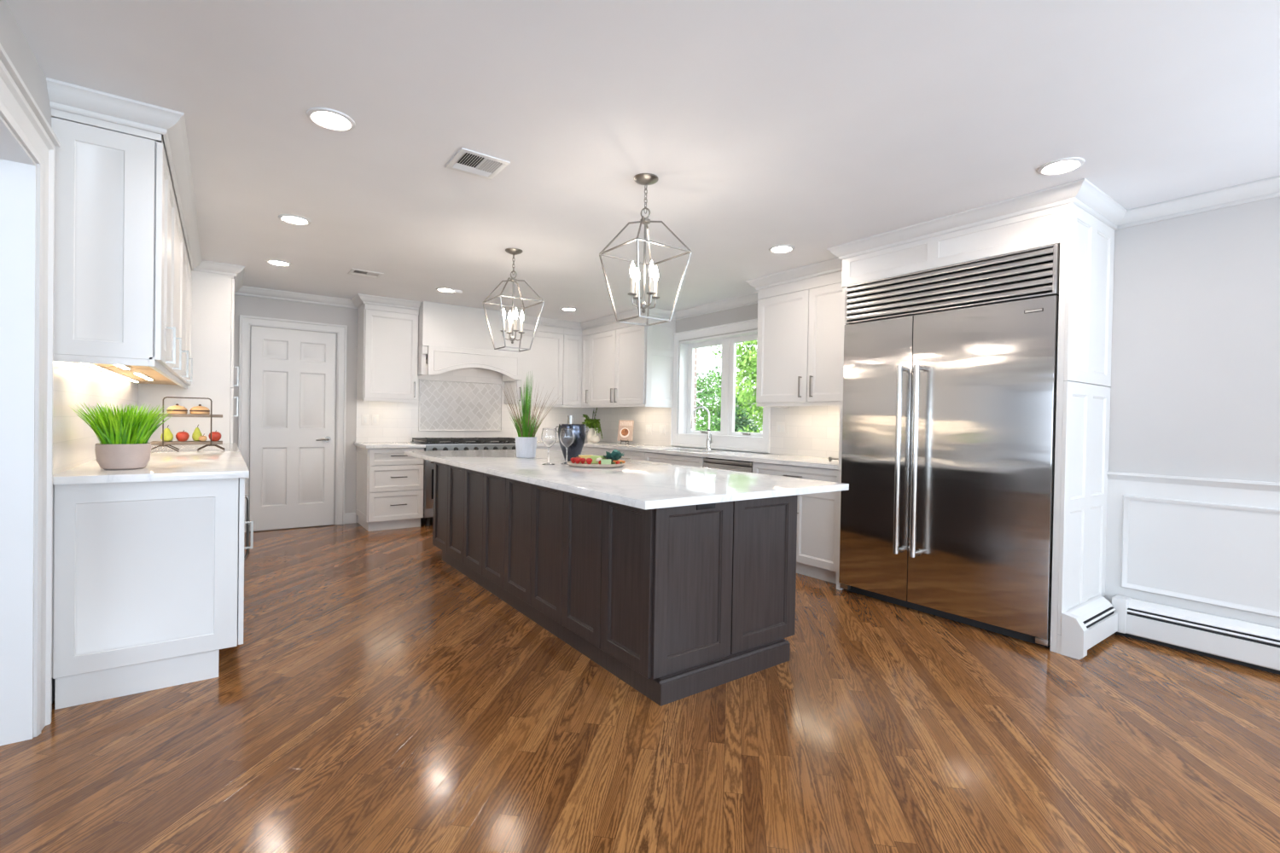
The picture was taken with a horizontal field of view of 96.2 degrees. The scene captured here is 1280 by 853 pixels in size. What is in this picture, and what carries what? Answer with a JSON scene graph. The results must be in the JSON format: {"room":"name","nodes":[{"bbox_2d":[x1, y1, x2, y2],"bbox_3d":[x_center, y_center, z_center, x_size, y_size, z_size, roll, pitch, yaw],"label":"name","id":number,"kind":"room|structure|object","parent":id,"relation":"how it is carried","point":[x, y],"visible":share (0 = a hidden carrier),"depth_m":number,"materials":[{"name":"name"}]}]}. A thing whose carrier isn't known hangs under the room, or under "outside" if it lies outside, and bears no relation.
{"room":"kitchen","nodes":[
{"label":"kitchen","id":0,"kind":"room"},
{"bbox_2d":[0,0,138,703],"bbox_3d":[-1.660,-0.074,1.092,0.328,2.430,10.120,1,1,-36],"label":"wall","id":1,"kind":"structure","parent":0,"point":[74,442],"depth_m":2.46,"materials":[{"name":"paint"}]},
{"bbox_2d":[0,115,36,745],"bbox_3d":[-1.612,0.113,1.019,0.322,2.060,2.340,1,1,-36],"label":"trim","id":2,"kind":"structure","parent":1,"relation":"attached to","point":[18,169],"depth_m":2.02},
{"bbox_2d":[0,43,60,737],"bbox_3d":[-1.466,0.048,1.124,0.042,2.192,2.590,1,1,-36],"label":"trim","id":3,"kind":"structure","parent":1,"relation":"attached to","point":[19,109],"depth_m":2.08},
{"bbox_2d":[52,361,138,475],"bbox_3d":[-3.130,-0.082,3.386,0.008,0.494,2.810,1,1,-36],"label":"tile backsplash","id":4,"kind":"structure","parent":1,"relation":"attached to","point":[74,442],"depth_m":2.66,"materials":[{"name":"tile"}]},
{"bbox_2d":[51,108,181,376],"bbox_3d":[-2.365,-0.788,2.648,0.368,1.056,0.787,1,1,-36],"label":"upper cabinet","id":5,"kind":"object","parent":1,"relation":"attached to","point":[113,292],"visible":0.87,"depth_m":2.33,"materials":[{"name":"white wood"}]},
{"bbox_2d":[113,364,130,369],"bbox_3d":[-2.451,-0.288,2.712,0.030,0.012,0.440,1,1,-36],"label":"light","id":6,"kind":"object","parent":5,"relation":"attached to","point":[124,367],"visible":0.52,"depth_m":2.75,"materials":[{"name":"white"}]},
{"bbox_2d":[46,77,244,292],"bbox_3d":[-3.039,-1.302,3.936,0.410,0.084,3.892,1,1,-30],"label":"trim","id":7,"kind":"structure","parent":1,"relation":"attached to","point":[64,96],"depth_m":2.39,"materials":[{"name":"wood"}]},
{"bbox_2d":[103,190,192,386],"bbox_3d":[-3.013,-0.809,3.541,0.368,1.056,1.420,1,1,-36],"label":"upper cabinet","id":8,"kind":"object","parent":1,"relation":"attached to","point":[177,376],"visible":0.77,"depth_m":3.59,"materials":[{"name":"white wood"}]},
{"bbox_2d":[80,362,139,382],"bbox_3d":[-2.995,-0.304,3.269,0.025,0.012,2.180,1,1,-36],"label":"light","id":9,"kind":"object","parent":8,"relation":"attached to","point":[93,365],"visible":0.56,"depth_m":3.12,"materials":[{"name":"white"}]},
{"bbox_2d":[133,372,153,380],"bbox_3d":[-3.045,-0.307,3.529,0.030,0.012,0.800,1,1,-36],"label":"light","id":10,"kind":"object","parent":8,"relation":"attached to","point":[139,374],"visible":1,"depth_m":3.44,"materials":[{"name":"white"}]},
{"bbox_2d":[136,253,191,389],"bbox_3d":[-3.631,-0.829,4.361,0.333,1.056,0.635,1,1,-36],"label":"upper cabinet","id":11,"kind":"object","parent":1,"relation":"attached to","point":[189,275],"visible":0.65,"depth_m":4.55,"materials":[{"name":"white wood"}]},
{"bbox_2d":[244,495,250,559],"bbox_3d":[-2.572,0.648,3.197,0.660,0.870,0.602,1,1,-36],"label":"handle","id":12,"kind":"object","parent":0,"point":[246,497],"visible":0.13,"depth_m":3.39,"materials":[{"name":"silver"}]},
{"bbox_2d":[232,294,593,531],"bbox_3d":[-2.619,-0.151,6.750,5.500,2.430,0.198,1,1,-36],"label":"wall","id":13,"kind":"structure","parent":0,"point":[465,402],"depth_m":6.62,"materials":[{"name":"paint"}]},
{"bbox_2d":[249,325,336,531],"bbox_3d":[-3.559,0.028,5.912,0.749,2.040,0.089,1,1,-36],"label":"door","id":14,"kind":"structure","parent":13,"relation":"in","point":[293,391],"depth_m":5.91,"materials":[{"name":"white wood"}]},
{"bbox_2d":[238,314,347,532],"bbox_3d":[-3.572,-0.019,5.941,0.953,2.150,0.030,1,1,-36],"label":"trim","id":15,"kind":"structure","parent":13,"relation":"attached to","point":[245,321],"depth_m":5.99,"materials":[{"name":"wood"}]},
{"bbox_2d":[234,285,420,310],"bbox_3d":[-3.184,-1.326,5.935,1.660,0.084,0.447,1,1,-36],"label":"trim","id":16,"kind":"structure","parent":13,"relation":"attached to","point":[359,299],"depth_m":6.00,"materials":[{"name":"wood"}]},
{"bbox_2d":[344,512,355,523],"bbox_3d":[-3.569,0.998,5.975,1.120,0.115,0.018,1,1,-36],"label":"baseboard","id":17,"kind":"structure","parent":13,"relation":"attached to","point":[350,518],"depth_m":6.27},
{"bbox_2d":[361,414,368,424],"bbox_3d":[-3.031,-0.074,6.337,0.075,0.118,0.008,1,1,-36],"label":"wall plate","id":18,"kind":"object","parent":13,"relation":"attached to","point":[364,417],"visible":1,"depth_m":6.33,"materials":[{"name":"white"}]},
{"bbox_2d":[371,414,378,425],"bbox_3d":[-2.950,-0.073,6.396,0.075,0.118,0.008,1,1,-36],"label":"wall plate","id":19,"kind":"object","parent":13,"relation":"attached to","point":[375,418],"visible":1,"depth_m":6.39,"materials":[{"name":"white"}]},
{"bbox_2d":[356,303,418,402],"bbox_3d":[-2.753,-0.814,6.283,0.546,1.096,0.410,1,1,-36],"label":"upper cabinet","id":20,"kind":"object","parent":13,"relation":"attached to","point":[387,337],"visible":0.95,"depth_m":6.14,"materials":[{"name":"white wood"}]},
{"bbox_2d":[417,301,522,382],"bbox_3d":[-2.022,-0.960,6.723,1.148,0.788,0.552,1,1,-36],"label":"range hood","id":21,"kind":"object","parent":13,"relation":"attached to","point":[452,337],"visible":0.9,"depth_m":6.45,"materials":[{"name":"white wood"}]},
{"bbox_2d":[355,354,593,442],"bbox_3d":[-1.871,-0.360,7.183,3.045,1.095,0.008,1,1,-36],"label":"tile backsplash","id":22,"kind":"structure","parent":13,"relation":"attached to","point":[398,421],"depth_m":6.80,"materials":[{"name":"tile"}]},
{"bbox_2d":[504,323,563,407],"bbox_3d":[-1.342,-0.801,7.309,0.637,1.094,0.410,1,1,-36],"label":"upper cabinet","id":23,"kind":"object","parent":13,"relation":"attached to","point":[544,359],"visible":0.7,"depth_m":7.20,"materials":[{"name":"white wood"}]},
{"bbox_2d":[562,328,591,407],"bbox_3d":[-0.750,-0.794,7.637,0.703,1.094,0.575,1,1,-36],"label":"upper cabinet","id":24,"kind":"object","parent":13,"relation":"attached to","point":[576,343],"visible":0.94,"depth_m":7.45,"materials":[{"name":"white wood"}]},
{"bbox_2d":[0,517,1279,852],"bbox_3d":[-0.624,1.211,1.862,8.000,0.120,10.500,1,1,-36],"label":"floor","id":25,"kind":"structure","parent":0,"point":[375,697],"depth_m":2.09,"materials":[{"name":"brown wood"}]},
{"bbox_2d":[52,477,253,709],"bbox_3d":[-2.222,0.668,2.688,0.663,0.893,0.625,1,1,-36],"label":"base cabinet","id":26,"kind":"object","parent":25,"relation":"on","point":[148,578],"visible":0.87,"depth_m":2.41,"materials":[{"name":"white wood"}]},
{"bbox_2d":[138,269,238,443],"bbox_3d":[-3.970,-0.156,5.093,0.653,2.428,0.924,1,1,-36],"label":"pantry cabinet","id":27,"kind":"object","parent":25,"relation":"on","point":[212,300],"visible":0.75,"depth_m":4.79,"materials":[{"name":"white wood"}]},
{"bbox_2d":[355,446,424,531],"bbox_3d":[-2.701,0.643,6.196,0.548,0.851,0.663,1,1,-36],"label":"base cabinet","id":28,"kind":"object","parent":25,"relation":"on","point":[389,482],"visible":0.94,"depth_m":5.97,"materials":[{"name":"white wood"}]},
{"bbox_2d":[354,442,425,448],"bbox_3d":[-2.699,0.200,6.185,0.583,0.033,0.654,1,1,-36],"label":"countertop","id":29,"kind":"structure","parent":28,"relation":"on","point":[386,445],"depth_m":6.00,"materials":[{"name":"stone"}]},
{"bbox_2d":[410,437,515,526],"bbox_3d":[-1.961,0.607,6.687,1.198,0.938,0.700,1,1,-36],"label":"range cooker","id":30,"kind":"object","parent":25,"relation":"on","point":[432,444],"visible":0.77,"depth_m":6.28,"materials":[{"name":"silver metal"}]},
{"bbox_2d":[410,441,515,444],"bbox_3d":[-1.979,0.185,6.717,1.198,0.010,0.595,1,1,-36],"label":"cooktop","id":31,"kind":"object","parent":30,"relation":"in","point":[417,442],"depth_m":6.51,"materials":[{"name":"black"}]},
{"bbox_2d":[535,446,610,455],"bbox_3d":[-0.772,0.666,7.163,1.270,0.851,1.368,1,1,-36],"label":"base cabinet","id":32,"kind":"object","parent":25,"relation":"on","point":[588,450],"visible":0.06,"depth_m":6.94,"materials":[{"name":"white wood"}]},
{"bbox_2d":[536,441,838,470],"bbox_3d":[0.136,0.252,5.910,1.269,0.033,4.434,1,1,-36],"label":"countertop","id":33,"kind":"structure","parent":32,"relation":"on","point":[821,462],"depth_m":5.31,"materials":[{"name":"stone"}]},
{"bbox_2d":[581,407,603,442],"bbox_3d":[-0.633,-0.074,7.547,0.261,0.555,0.279,1,1,-36],"label":"leafy plant","id":34,"kind":"object","parent":33,"relation":"on","point":[592,424],"visible":0.88,"depth_m":7.50,"materials":[{"name":"green plant"}]},
{"bbox_2d":[590,430,599,442],"bbox_3d":[-0.573,0.132,7.358,0.116,0.150,0.116,1,1,-36],"label":"gourd","id":35,"kind":"object","parent":33,"relation":"on","point":[595,439],"visible":0.99,"depth_m":7.32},
{"bbox_2d":[691,406,713,450],"bbox_3d":[0.648,0.016,5.945,0.239,0.457,0.090,1,1,30],"label":"kitchen faucet","id":36,"kind":"object","parent":33,"relation":"on","point":[709,441],"visible":1,"depth_m":5.92,"materials":[{"name":"silver metal"}]},
{"bbox_2d":[432,461,797,706],"bbox_3d":[-0.452,0.708,3.890,0.959,0.848,3.097,1,1,-36],"label":"kitchen island","id":37,"kind":"object","parent":25,"relation":"on","point":[676,603],"visible":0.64,"depth_m":2.74,"materials":[{"name":"brown wood"}]},
{"bbox_2d":[404,448,849,509],"bbox_3d":[-0.491,0.267,3.929,1.277,0.032,3.491,1,1,-36],"label":"island countertop","id":38,"kind":"structure","parent":37,"relation":"on","point":[643,485],"depth_m":2.94,"materials":[{"name":"stone"}]},
{"bbox_2d":[502,371,558,458],"bbox_3d":[-0.831,-0.098,4.435,0.486,0.672,0.515,1,1,-19],"label":"potted grass","id":39,"kind":"object","parent":38,"relation":"on","point":[526,442],"depth_m":4.38,"materials":[{"name":"green plant"}]},
{"bbox_2d":[515,436,536,458],"bbox_3d":[-0.878,0.159,4.429,0.166,0.157,0.166,1,1,-36],"label":"pot","id":40,"kind":"object","parent":39,"relation":"attached to","point":[526,447],"depth_m":4.36,"materials":[{"name":"ceramic"}]},
{"bbox_2d":[541,428,556,465],"bbox_3d":[-0.599,0.131,3.772,0.100,0.239,0.100,1,1,-36],"label":"wine glass","id":41,"kind":"object","parent":38,"relation":"on","point":[549,435],"visible":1,"depth_m":3.74,"materials":[{"name":"clear"}]},
{"bbox_2d":[541,428,556,448],"bbox_3d":[-0.598,0.075,3.771,0.100,0.128,0.100,1,1,-36],"label":"bowl","id":42,"kind":"object","parent":41,"relation":"on","point":[549,435],"depth_m":3.73,"materials":[{"name":"clear glass"}]},
{"bbox_2d":[559,428,574,464],"bbox_3d":[-0.489,0.132,3.848,0.100,0.239,0.100,1,1,-36],"label":"wine glass","id":43,"kind":"object","parent":38,"relation":"on","point":[567,435],"visible":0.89,"depth_m":3.81,"materials":[{"name":"clear"}]},
{"bbox_2d":[559,428,574,448],"bbox_3d":[-0.488,0.076,3.847,0.100,0.128,0.100,1,1,-36],"label":"bowl","id":44,"kind":"object","parent":43,"relation":"on","point":[567,435],"depth_m":3.81,"materials":[{"name":"clear glass"}]},
{"bbox_2d":[555,424,588,461],"bbox_3d":[-0.485,0.116,4.101,0.200,0.265,0.200,1,1,-36],"label":"ice bucket","id":45,"kind":"object","parent":38,"relation":"on","point":[579,430],"visible":0.75,"depth_m":4.04,"materials":[{"name":"grey metal"}]},
{"bbox_2d":[567,415,573,424],"bbox_3d":[-0.498,0.072,4.096,0.052,0.302,0.052,1,1,-36],"label":"bottle","id":46,"kind":"object","parent":45,"relation":"in","point":[570,418],"visible":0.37,"depth_m":4.08,"materials":[{"name":"silver"}]},
{"bbox_2d":[566,460,626,467],"bbox_3d":[-0.282,0.243,3.726,0.384,0.024,0.384,1,1,-36],"label":"serving board","id":47,"kind":"object","parent":38,"relation":"on","point":[580,465],"visible":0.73,"depth_m":3.57,"materials":[{"name":"brown wood"}]},
{"bbox_2d":[578,454,593,463],"bbox_3d":[-0.357,0.214,3.784,0.097,0.052,0.060,1,1,-6],"label":"cheese wedge","id":48,"kind":"object","parent":47,"relation":"on","point":[585,456],"visible":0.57,"depth_m":3.75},
{"bbox_2d":[590,455,604,464],"bbox_3d":[-0.281,0.217,3.764,0.077,0.050,0.055,1,1,14],"label":"slice","id":49,"kind":"object","parent":47,"relation":"on","point":[593,457],"visible":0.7,"depth_m":3.74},
{"bbox_2d":[600,459,611,464],"bbox_3d":[-0.214,0.226,3.639,0.064,0.036,0.050,1,1,0],"label":"block","id":50,"kind":"object","parent":47,"relation":"on","point":[602,461],"visible":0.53,"depth_m":3.61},
{"bbox_2d":[603,449,624,461],"bbox_3d":[-0.168,0.199,3.767,0.141,0.090,0.141,1,1,-36],"label":"bunch","id":51,"kind":"object","parent":47,"relation":"on","point":[615,455],"visible":0.72,"depth_m":3.73,"materials":[{"name":"food"}]},
{"bbox_2d":[696,503,715,510],"bbox_3d":[0.293,0.342,2.551,0.110,0.050,0.007,1,1,-36],"label":"outlet","id":52,"kind":"object","parent":37,"relation":"attached to","point":[708,506],"depth_m":2.55,"materials":[{"name":"black"}]},
{"bbox_2d":[610,448,651,460],"bbox_3d":[0.080,0.688,6.515,0.653,0.851,0.678,1,1,-36],"label":"base cabinet","id":53,"kind":"object","parent":25,"relation":"on","point":[640,456],"visible":0.15,"depth_m":6.25,"materials":[{"name":"white wood"}]},
{"bbox_2d":[645,452,704,467],"bbox_3d":[0.547,0.705,5.873,0.653,0.846,0.906,1,1,-36],"label":"base cabinet","id":54,"kind":"object","parent":25,"relation":"on","point":[656,457],"visible":0.12,"depth_m":5.67,"materials":[{"name":"white wood"}]},
{"bbox_2d":[700,457,754,472],"bbox_3d":[0.976,0.719,5.244,0.663,0.846,0.604,1,1,-36],"label":"dishwasher","id":55,"kind":"object","parent":25,"relation":"on","point":[732,465],"visible":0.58,"depth_m":5.06,"materials":[{"name":"silver"}]},
{"bbox_2d":[752,462,838,583],"bbox_3d":[1.431,0.731,4.657,0.653,0.851,0.868,1,1,-36],"label":"base cabinet","id":56,"kind":"object","parent":25,"relation":"on","point":[817,513],"visible":0.3,"depth_m":4.33,"materials":[{"name":"white wood"}]},
{"bbox_2d":[838,244,1059,648],"bbox_3d":[2.032,0.101,3.705,0.754,2.144,1.270,1,1,-36],"label":"refrigerator","id":57,"kind":"object","parent":25,"relation":"on","point":[950,375],"visible":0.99,"depth_m":3.41,"materials":[{"name":"grey"}]},
{"bbox_2d":[836,202,1114,654],"bbox_3d":[2.090,-0.037,3.735,0.683,2.428,1.365,1,1,-36],"label":"surround","id":58,"kind":"object","parent":25,"relation":"on","point":[1086,243],"visible":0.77,"depth_m":3.17,"materials":[{"name":"wood"}]},
{"bbox_2d":[1060,595,1117,659],"bbox_3d":[2.451,1.083,3.119,0.567,0.216,0.096,1,1,-36],"label":"baseboard heater","id":59,"kind":"object","parent":25,"relation":"on","point":[1086,625],"visible":1,"depth_m":3.02,"materials":[{"name":"grey"}]},
{"bbox_3d":[-3.233,0.635,4.079,0.663,0.893,1.595,1,1,-36],"label":"base cabinet","id":60,"kind":"object","parent":25,"relation":"on","visible":0},
{"bbox_2d":[52,443,249,485],"bbox_3d":[-2.858,0.184,3.548,0.643,0.032,2.892,1,1,-36],"label":"countertop","id":61,"kind":"structure","parent":60,"relation":"on","point":[165,463],"depth_m":2.58,"materials":[{"name":"stone"}]},
{"bbox_2d":[72,401,173,470],"bbox_3d":[-2.282,0.039,2.541,0.362,0.297,0.375,1,1,-25],"label":"potted grass","id":62,"kind":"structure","parent":61,"relation":"on","point":[124,437],"depth_m":2.48,"materials":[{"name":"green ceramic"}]},
{"bbox_2d":[94,442,151,470],"bbox_3d":[-2.287,0.131,2.545,0.186,0.113,0.186,1,1,-36],"label":"pot","id":63,"kind":"object","parent":62,"relation":"attached to","point":[108,456],"depth_m":2.48,"materials":[{"name":"beige ceramic"}]},
{"bbox_2d":[150,396,225,451],"bbox_3d":[-3.031,-0.017,3.855,0.404,0.355,0.168,1,1,-36],"label":"tiered stand","id":64,"kind":"object","parent":61,"relation":"on","point":[162,443],"visible":0.9,"depth_m":3.80,"materials":[{"name":"brown wood"}]},
{"bbox_2d":[160,424,173,442],"bbox_3d":[-3.102,0.044,3.768,0.066,0.109,0.066,1,1,-36],"label":"pear","id":65,"kind":"object","parent":64,"relation":"on","point":[168,436],"visible":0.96,"depth_m":3.75,"materials":[{"name":"green plant"}]},
{"bbox_2d":[166,403,187,413],"bbox_3d":[-3.071,-0.118,3.812,0.112,0.068,0.112,1,1,-36],"label":"cake","id":66,"kind":"object","parent":64,"relation":"on","point":[177,409],"visible":0.91,"depth_m":3.78,"materials":[{"name":"food"}]},
{"bbox_2d":[175,430,189,442],"bbox_3d":[-3.039,0.062,3.817,0.072,0.075,0.072,1,1,-36],"label":"apple","id":67,"kind":"object","parent":64,"relation":"on","point":[183,436],"visible":1,"depth_m":3.79,"materials":[{"name":"red plant"}]},
{"bbox_2d":[192,424,202,441],"bbox_3d":[-2.997,0.043,3.888,0.056,0.114,0.056,1,1,-36],"label":"pear","id":68,"kind":"object","parent":64,"relation":"on","point":[196,433],"visible":0.94,"depth_m":3.87,"materials":[{"name":"green plant"}]},
{"bbox_2d":[189,404,209,414],"bbox_3d":[-2.974,-0.117,3.882,0.112,0.068,0.112,1,1,-36],"label":"cake","id":69,"kind":"object","parent":64,"relation":"on","point":[200,410],"visible":1,"depth_m":3.85,"materials":[{"name":"food"}]},
{"bbox_2d":[198,435,207,442],"bbox_3d":[-2.942,0.074,3.866,0.045,0.053,0.045,1,1,-36],"label":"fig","id":70,"kind":"object","parent":64,"relation":"on","point":[202,439],"visible":1,"depth_m":3.85,"materials":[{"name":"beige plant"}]},
{"bbox_2d":[208,430,221,441],"bbox_3d":[-2.904,0.063,3.925,0.072,0.075,0.072,1,1,-36],"label":"apple","id":71,"kind":"object","parent":64,"relation":"on","point":[216,436],"visible":0.97,"depth_m":3.90,"materials":[{"name":"red plant"}]},
{"bbox_2d":[5,0,1279,322],"bbox_3d":[-0.580,-1.339,1.835,8.000,0.120,10.500,1,1,-36],"label":"ceiling","id":72,"kind":"structure","parent":0,"point":[811,126],"depth_m":2.35,"materials":[{"name":"paint"}]},
{"bbox_2d":[265,259,291,266],"bbox_3d":[-2.975,-1.346,4.730,0.184,0.010,0.184,1,1,-36],"label":"recessed light","id":73,"kind":"object","parent":72,"relation":"in","point":[275,262],"visible":1,"depth_m":4.72,"materials":[{"name":"white"}]},
{"bbox_2d":[278,214,311,225],"bbox_3d":[-2.210,-1.322,3.677,0.184,0.010,0.184,1,1,-36],"label":"recessed light","id":74,"kind":"object","parent":72,"relation":"in","point":[293,219],"visible":1,"depth_m":3.67,"materials":[{"name":"white"}]},
{"bbox_2d":[306,107,355,131],"bbox_3d":[-1.302,-1.293,2.424,0.184,0.010,0.184,1,1,-36],"label":"recessed light","id":75,"kind":"object","parent":72,"relation":"in","point":[326,118],"visible":1,"depth_m":2.42,"materials":[{"name":"white"}]},
{"bbox_2d":[347,268,383,279],"bbox_3d":[-2.405,-1.339,5.034,0.250,0.010,0.220,1,1,-36],"label":"ceiling vent","id":76,"kind":"object","parent":72,"relation":"in","point":[353,271],"visible":1,"depth_m":5.02,"materials":[{"name":"grey"}]},
{"bbox_2d":[436,287,454,292],"bbox_3d":[-1.906,-1.337,5.632,0.184,0.010,0.184,1,1,-36],"label":"recessed light","id":77,"kind":"object","parent":72,"relation":"in","point":[440,289],"visible":0.97,"depth_m":5.62,"materials":[{"name":"white"}]},
{"bbox_2d":[450,289,462,294],"bbox_3d":[-1.813,-1.327,5.678,0.116,0.028,0.116,1,1,-36],"label":"smoke detector","id":78,"kind":"object","parent":72,"relation":"attached to","point":[454,292],"visible":0.99,"depth_m":5.64,"materials":[{"name":"paint"}]},
{"bbox_2d":[444,147,510,180],"bbox_3d":[-0.802,-1.288,2.827,0.236,0.010,0.253,1,1,-36],"label":"ceiling vent","id":79,"kind":"object","parent":72,"relation":"in","point":[468,161],"visible":1,"depth_m":2.82,"materials":[{"name":"grey"}]},
{"bbox_2d":[482,248,544,352],"bbox_3d":[-0.946,-0.942,4.280,0.345,0.739,0.345,1,1,-36],"label":"lantern pendant","id":80,"kind":"object","parent":72,"relation":"hanging from","point":[514,252],"visible":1,"depth_m":4.27,"materials":[{"name":"silver metal"}]},
{"bbox_2d":[560,307,576,311],"bbox_3d":[-0.805,-1.327,6.506,0.184,0.010,0.184,1,1,-36],"label":"recessed light","id":81,"kind":"object","parent":72,"relation":"in","point":[568,309],"visible":1,"depth_m":6.50,"materials":[{"name":"white"}]},
{"bbox_2d":[599,173,692,325],"bbox_3d":[0.025,-0.911,2.966,0.345,0.739,0.345,1,1,-36],"label":"lantern pendant","id":82,"kind":"object","parent":72,"relation":"hanging from","point":[645,179],"visible":1,"depth_m":2.95,"materials":[{"name":"silver metal"}]},
{"bbox_2d":[768,244,795,253],"bbox_3d":[1.016,-1.270,4.118,0.184,0.010,0.184,1,1,-36],"label":"recessed light","id":83,"kind":"object","parent":72,"relation":"in","point":[779,248],"visible":1,"depth_m":4.11,"materials":[{"name":"white"}]},
{"bbox_2d":[1037,157,1084,174],"bbox_3d":[2.007,-1.239,2.740,0.184,0.010,0.184,1,1,-36],"label":"recessed light","id":84,"kind":"object","parent":72,"relation":"in","point":[1064,165],"visible":1,"depth_m":2.73,"materials":[{"name":"white"}]},
{"bbox_2d":[692,348,697,430],"bbox_3d":[0.229,-0.245,7.545,0.240,3.700,1.255,1,1,-36],"label":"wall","id":85,"kind":"structure","parent":0,"point":[695,349],"depth_m":7.09,"materials":[{"name":"paint"}]},
{"bbox_2d":[593,196,1279,482],"bbox_3d":[2.406,-0.035,4.048,0.208,2.430,10.120,1,1,-36],"label":"wall","id":86,"kind":"structure","parent":0,"point":[1195,392],"depth_m":3.12,"materials":[{"name":"paint"}]},
{"bbox_2d":[589,315,675,407],"bbox_3d":[-0.132,-0.777,6.990,0.465,1.094,1.195,1,1,-36],"label":"upper cabinet","id":87,"kind":"object","parent":86,"relation":"attached to","point":[631,365],"visible":0.97,"depth_m":6.62,"materials":[{"name":"white wood"}]},
{"bbox_2d":[645,424,651,434],"bbox_3d":[0.106,0.038,7.027,0.008,0.118,0.120,1,1,-36],"label":"wall plate","id":88,"kind":"object","parent":86,"relation":"attached to","point":[648,427],"visible":1,"depth_m":7.02,"materials":[{"name":"white"}]},
{"bbox_2d":[658,424,665,435],"bbox_3d":[0.265,0.043,6.809,0.008,0.118,0.120,1,1,-36],"label":"wall plate","id":89,"kind":"object","parent":86,"relation":"attached to","point":[662,427],"visible":1,"depth_m":6.80,"materials":[{"name":"white"}]},
{"bbox_2d":[593,405,839,458],"bbox_3d":[0.657,-0.007,6.283,0.008,0.495,4.434,1,1,-36],"label":"tile backsplash","id":90,"kind":"structure","parent":86,"relation":"attached to","point":[811,431],"depth_m":5.33,"materials":[{"name":"tile"}]},
{"bbox_2d":[676,329,763,439],"bbox_3d":[0.892,-0.424,6.116,0.190,1.070,1.300,1,1,-36],"label":"window","id":91,"kind":"structure","parent":86,"relation":"in","point":[686,369],"depth_m":6.20,"materials":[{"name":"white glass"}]},
{"bbox_2d":[670,318,771,453],"bbox_3d":[0.809,-0.412,6.060,0.030,1.301,1.482,1,1,-36],"label":"trim","id":92,"kind":"structure","parent":86,"relation":"attached to","point":[763,445],"depth_m":6.06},
{"bbox_2d":[756,270,842,407],"bbox_3d":[1.489,-0.719,4.760,0.465,1.106,1.021,1,1,-36],"label":"upper cabinet","id":93,"kind":"object","parent":86,"relation":"attached to","point":[799,340],"visible":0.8,"depth_m":4.68,"materials":[{"name":"white wood"}]},
{"bbox_2d":[523,174,1279,330],"bbox_3d":[2.243,-1.208,3.727,1.183,0.084,9.831,0,1,-42],"label":"trim","id":94,"kind":"structure","parent":86,"relation":"attached to","point":[1082,193],"depth_m":3.28,"materials":[{"name":"wood"}]},
{"bbox_2d":[1105,471,1279,628],"bbox_3d":[4.011,0.769,1.641,0.030,0.928,4.310,1,1,-36],"label":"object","id":95,"kind":"structure","parent":86,"relation":"attached to","point":[1205,545],"depth_m":3.07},
{"bbox_2d":[1111,594,1279,674],"bbox_3d":[3.890,1.121,1.710,0.096,0.218,3.950,1,1,-36],"label":"baseboard heater","id":96,"kind":"object","parent":86,"relation":"attached to","point":[1255,646],"visible":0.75,"depth_m":2.99,"materials":[{"name":"grey"}]},
{"bbox_3d":[-0.175,0.129,7.070,0.151,0.174,0.141,1,1,-36],"label":"easel","id":97,"kind":"object","parent":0,"visible":0},
{"bbox_2d":[617,420,634,441],"bbox_3d":[-0.175,0.051,7.075,0.185,0.256,0.084,1,1,14],"label":"cookbook","id":98,"kind":"object","parent":97,"relation":"on","point":[625,427],"visible":1,"depth_m":7.06,"materials":[{"name":"beige paper"}]},
{"bbox_2d":[619,427,629,437],"bbox_3d":[-0.189,0.076,7.057,0.082,0.121,0.097,1,1,-36],"label":"picture","id":99,"kind":"object","parent":98,"relation":"attached to","point":[624,432],"depth_m":7.06},
{"label":"outside","id":100,"kind":"structure","parent":0,"visible":0},
{"bbox_3d":[9.196,1.622,25.269,35.380,0.100,54.000,1,1,-36],"label":"ground","id":101,"kind":"structure","parent":100,"visible":0},
{"bbox_2d":[695,413,721,431],"bbox_3d":[1.867,0.730,16.124,2.133,2.220,2.279,1,1,-36],"label":"shrub","id":102,"kind":"object","parent":101,"relation":"on","point":[712,418],"visible":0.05,"depth_m":15.96,"materials":[{"name":"green plant"}]},
{"bbox_2d":[695,366,750,430],"bbox_3d":[4.070,-1.027,32.036,4.339,4.882,4.317,1,1,4],"label":"tree","id":103,"kind":"object","parent":101,"relation":"on","point":[716,389],"visible":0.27,"depth_m":30.89,"materials":[{"name":"green plant"}]},
{"bbox_2d":[705,397,759,432],"bbox_3d":[3.039,0.388,18.884,1.782,2.747,1.862,1,1,-36],"label":"shrub","id":104,"kind":"object","parent":101,"relation":"on","point":[738,427],"visible":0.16,"depth_m":18.68,"materials":[{"name":"green plant"}]},
{"bbox_2d":[710,340,762,432],"bbox_3d":[5.462,-2.473,22.370,5.501,8.024,5.354,1,1,-36],"label":"tree","id":105,"kind":"object","parent":101,"relation":"on","point":[747,362],"visible":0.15,"depth_m":21.54,"materials":[{"name":"green plant"}]},
{"bbox_2d":[737,424,760,432],"bbox_3d":[2.635,0.877,13.720,2.224,1.818,2.165,1,1,-36],"label":"shrub","id":106,"kind":"object","parent":101,"relation":"on","point":[747,427],"visible":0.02,"depth_m":13.93,"materials":[{"name":"green plant"}]},
{"bbox_2d":[735,388,762,432],"bbox_3d":[9.278,-0.516,38.262,4.800,3.900,6.800,1,1,-36],"label":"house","id":107,"kind":"structure","parent":101,"relation":"on","point":[753,388],"depth_m":37.18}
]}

